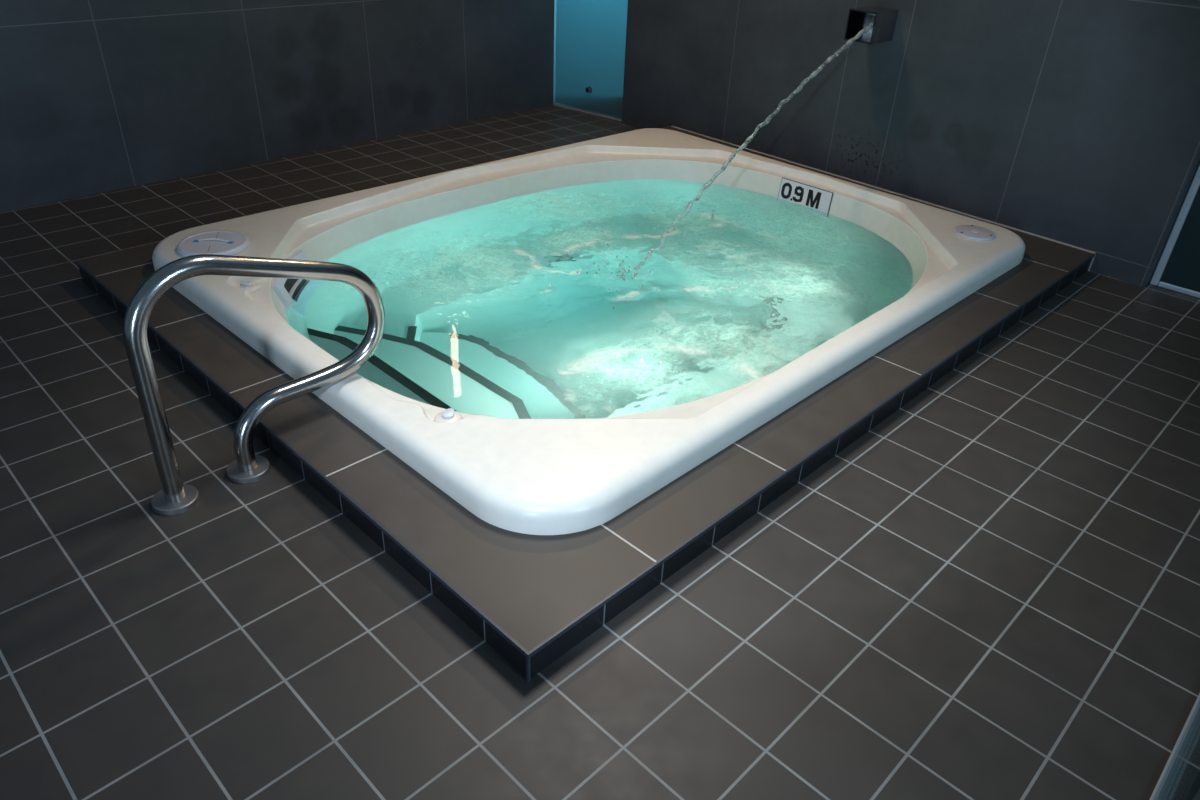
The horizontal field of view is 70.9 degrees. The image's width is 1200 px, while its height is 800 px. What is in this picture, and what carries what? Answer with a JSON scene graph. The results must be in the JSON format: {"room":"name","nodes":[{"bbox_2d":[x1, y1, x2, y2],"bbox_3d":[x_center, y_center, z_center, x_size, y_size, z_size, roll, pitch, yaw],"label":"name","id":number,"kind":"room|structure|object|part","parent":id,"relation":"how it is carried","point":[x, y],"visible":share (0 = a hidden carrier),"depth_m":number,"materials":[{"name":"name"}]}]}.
{"room":"spa hot tub room","nodes":[
{"label":"spa hot tub room","id":0,"kind":"room"},
{"bbox_2d":[0,0,553,212],"bbox_3d":[-2.539,-2.276,3.585,0.200,2.800,6.404,28,39,34],"label":"wall","id":1,"kind":"structure","parent":0,"point":[97,96],"depth_m":4.53,"materials":[{"name":"tile"}]},
{"bbox_2d":[0,105,1199,799],"bbox_3d":[0.154,0.056,2.804,6.880,0.120,7.600,29,40,36],"label":"floor","id":2,"kind":"structure","parent":0,"point":[992,591],"depth_m":1.98,"materials":[{"name":"tile"}]},
{"bbox_2d":[123,254,384,514],"bbox_3d":[-0.897,-0.113,2.265,0.115,0.650,0.735,29,40,36],"label":"grab rail","id":3,"kind":"object","parent":2,"relation":"on","point":[175,497],"visible":1,"depth_m":2.19,"materials":[{"name":"silver metal"}]},
{"bbox_2d":[75,126,1095,682],"bbox_3d":[0.157,-0.607,3.674,2.726,0.090,3.608,29,40,36],"label":"plinth","id":4,"kind":"object","parent":2,"relation":"on","point":[532,599],"visible":0.6,"depth_m":2.30,"materials":[{"name":"tile"}]},
{"bbox_2d":[152,128,1024,534],"bbox_3d":[0.076,-0.266,3.859,2.431,1.030,3.134,29,40,36],"label":"tub","id":5,"kind":"object","parent":4,"relation":"in","point":[525,476],"visible":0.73,"depth_m":2.88,"materials":[{"name":"beige plastic"}]},
{"bbox_2d":[177,231,249,256],"bbox_3d":[-1.508,-0.611,3.288,0.262,0.030,0.262,29,40,36],"label":"lid","id":6,"kind":"object","parent":5,"relation":"on","point":[231,243],"visible":0.94,"depth_m":3.27,"materials":[{"name":"white plastic"}]},
{"bbox_3d":[-1.508,-0.625,3.294,0.121,0.013,0.013,2,32,-1],"label":"lid handle","id":7,"kind":"part","parent":6,"relation":"part of","materials":[{"name":"plastic"}]},
{"bbox_3d":[-1.283,-0.421,3.062,0.044,0.014,0.040,29,40,36],"label":"knob lever","id":8,"kind":"part","parent":5,"relation":"part of","materials":[{"name":"white plastic"}]},
{"bbox_3d":[-1.278,-0.411,3.066,0.082,0.018,0.082,29,40,36],"label":"air control knob","id":9,"kind":"part","parent":5,"relation":"part of","materials":[{"name":"plastic"}]},
{"bbox_3d":[-1.189,-0.434,3.330,0.116,0.190,0.371,1,32,-3],"label":"skimmer plate","id":10,"kind":"part","parent":5,"relation":"part of","materials":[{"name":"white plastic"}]},
{"bbox_3d":[-0.427,0.039,2.384,0.039,0.014,0.045,29,40,36],"label":"knob lever","id":11,"kind":"part","parent":5,"relation":"part of","materials":[{"name":"white plastic"}]},
{"bbox_3d":[-0.429,0.052,2.385,0.082,0.018,0.082,29,40,36],"label":"air control knob","id":12,"kind":"part","parent":5,"relation":"part of","materials":[{"name":"plastic"}]},
{"bbox_2d":[286,179,912,418],"bbox_3d":[0.080,-0.163,3.866,2.080,0.968,2.758,29,40,36],"label":"water","id":13,"kind":"object","parent":5,"relation":"in","point":[489,312],"visible":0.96,"depth_m":3.38,"materials":[{"name":"teal liquid"}]},
{"bbox_2d":[778,177,832,213],"bbox_3d":[1.077,-1.058,4.438,0.337,0.141,0.073,29,40,36],"label":"depth marker","id":14,"kind":"object","parent":5,"relation":"attached to","point":[818,199],"visible":0.84,"depth_m":4.43,"materials":[{"name":"white plastic"}]},
{"bbox_2d":[954,225,994,240],"bbox_3d":[1.678,-0.752,3.775,0.176,0.014,0.176,29,40,36],"label":"access cover","id":15,"kind":"object","parent":5,"relation":"on","point":[972,232],"visible":1,"depth_m":3.76,"materials":[{"name":"grey plastic"}]},
{"bbox_2d":[1149,693,1199,799],"bbox_3d":[1.936,-0.453,1.842,0.022,1.900,3.080,29,40,36],"label":"glass screen","id":16,"kind":"object","parent":2,"relation":"on","point":[1163,786],"visible":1,"depth_m":1.69,"materials":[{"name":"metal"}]},
{"bbox_2d":[621,0,1199,286],"bbox_3d":[1.443,-2.451,4.175,0.260,2.800,3.436,-23,40,-35],"label":"wall","id":17,"kind":"structure","parent":0,"point":[1072,122],"depth_m":4.08,"materials":[{"name":"tile"}]},
{"bbox_2d":[553,0,627,120],"bbox_3d":[-0.039,-3.149,5.473,0.694,2.500,0.046,26,38,32],"label":"frosted glass panel","id":18,"kind":"object","parent":17,"relation":"attached to","point":[590,35],"visible":0.97,"depth_m":5.93,"materials":[{"name":"glass"}]},
{"bbox_3d":[-0.083,-2.220,6.035,0.048,0.048,0.028,26,38,32],"label":"fixing knob","id":19,"kind":"part","parent":18,"relation":"part of","materials":[{"name":"metal"}]},
{"bbox_2d":[844,6,898,43],"bbox_3d":[1.356,-1.872,4.206,0.152,0.142,0.220,29,40,36],"label":"spout","id":20,"kind":"object","parent":17,"relation":"attached to","point":[884,19],"visible":0.98,"depth_m":4.19,"materials":[{"name":"metal"}]},
{"bbox_2d":[576,21,873,308],"bbox_3d":[0.572,-1.169,3.789,0.381,0.914,2.042,25,38,32],"label":"water jet","id":21,"kind":"object","parent":20,"relation":"attached to","point":[866,29],"visible":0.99,"depth_m":3.73,"materials":[{"name":"clear liquid"}]},
{"bbox_3d":[3.909,-1.454,2.756,2.700,2.800,1.312,29,40,36],"label":"wall","id":22,"kind":"structure","parent":0,"visible":0},
{"bbox_2d":[1150,164,1199,297],"bbox_3d":[3.101,-1.102,2.791,1.608,2.100,0.028,29,40,36],"label":"door","id":23,"kind":"structure","parent":22,"relation":"in","point":[1177,269],"depth_m":3.67,"materials":[{"name":"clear glass"}]}
]}

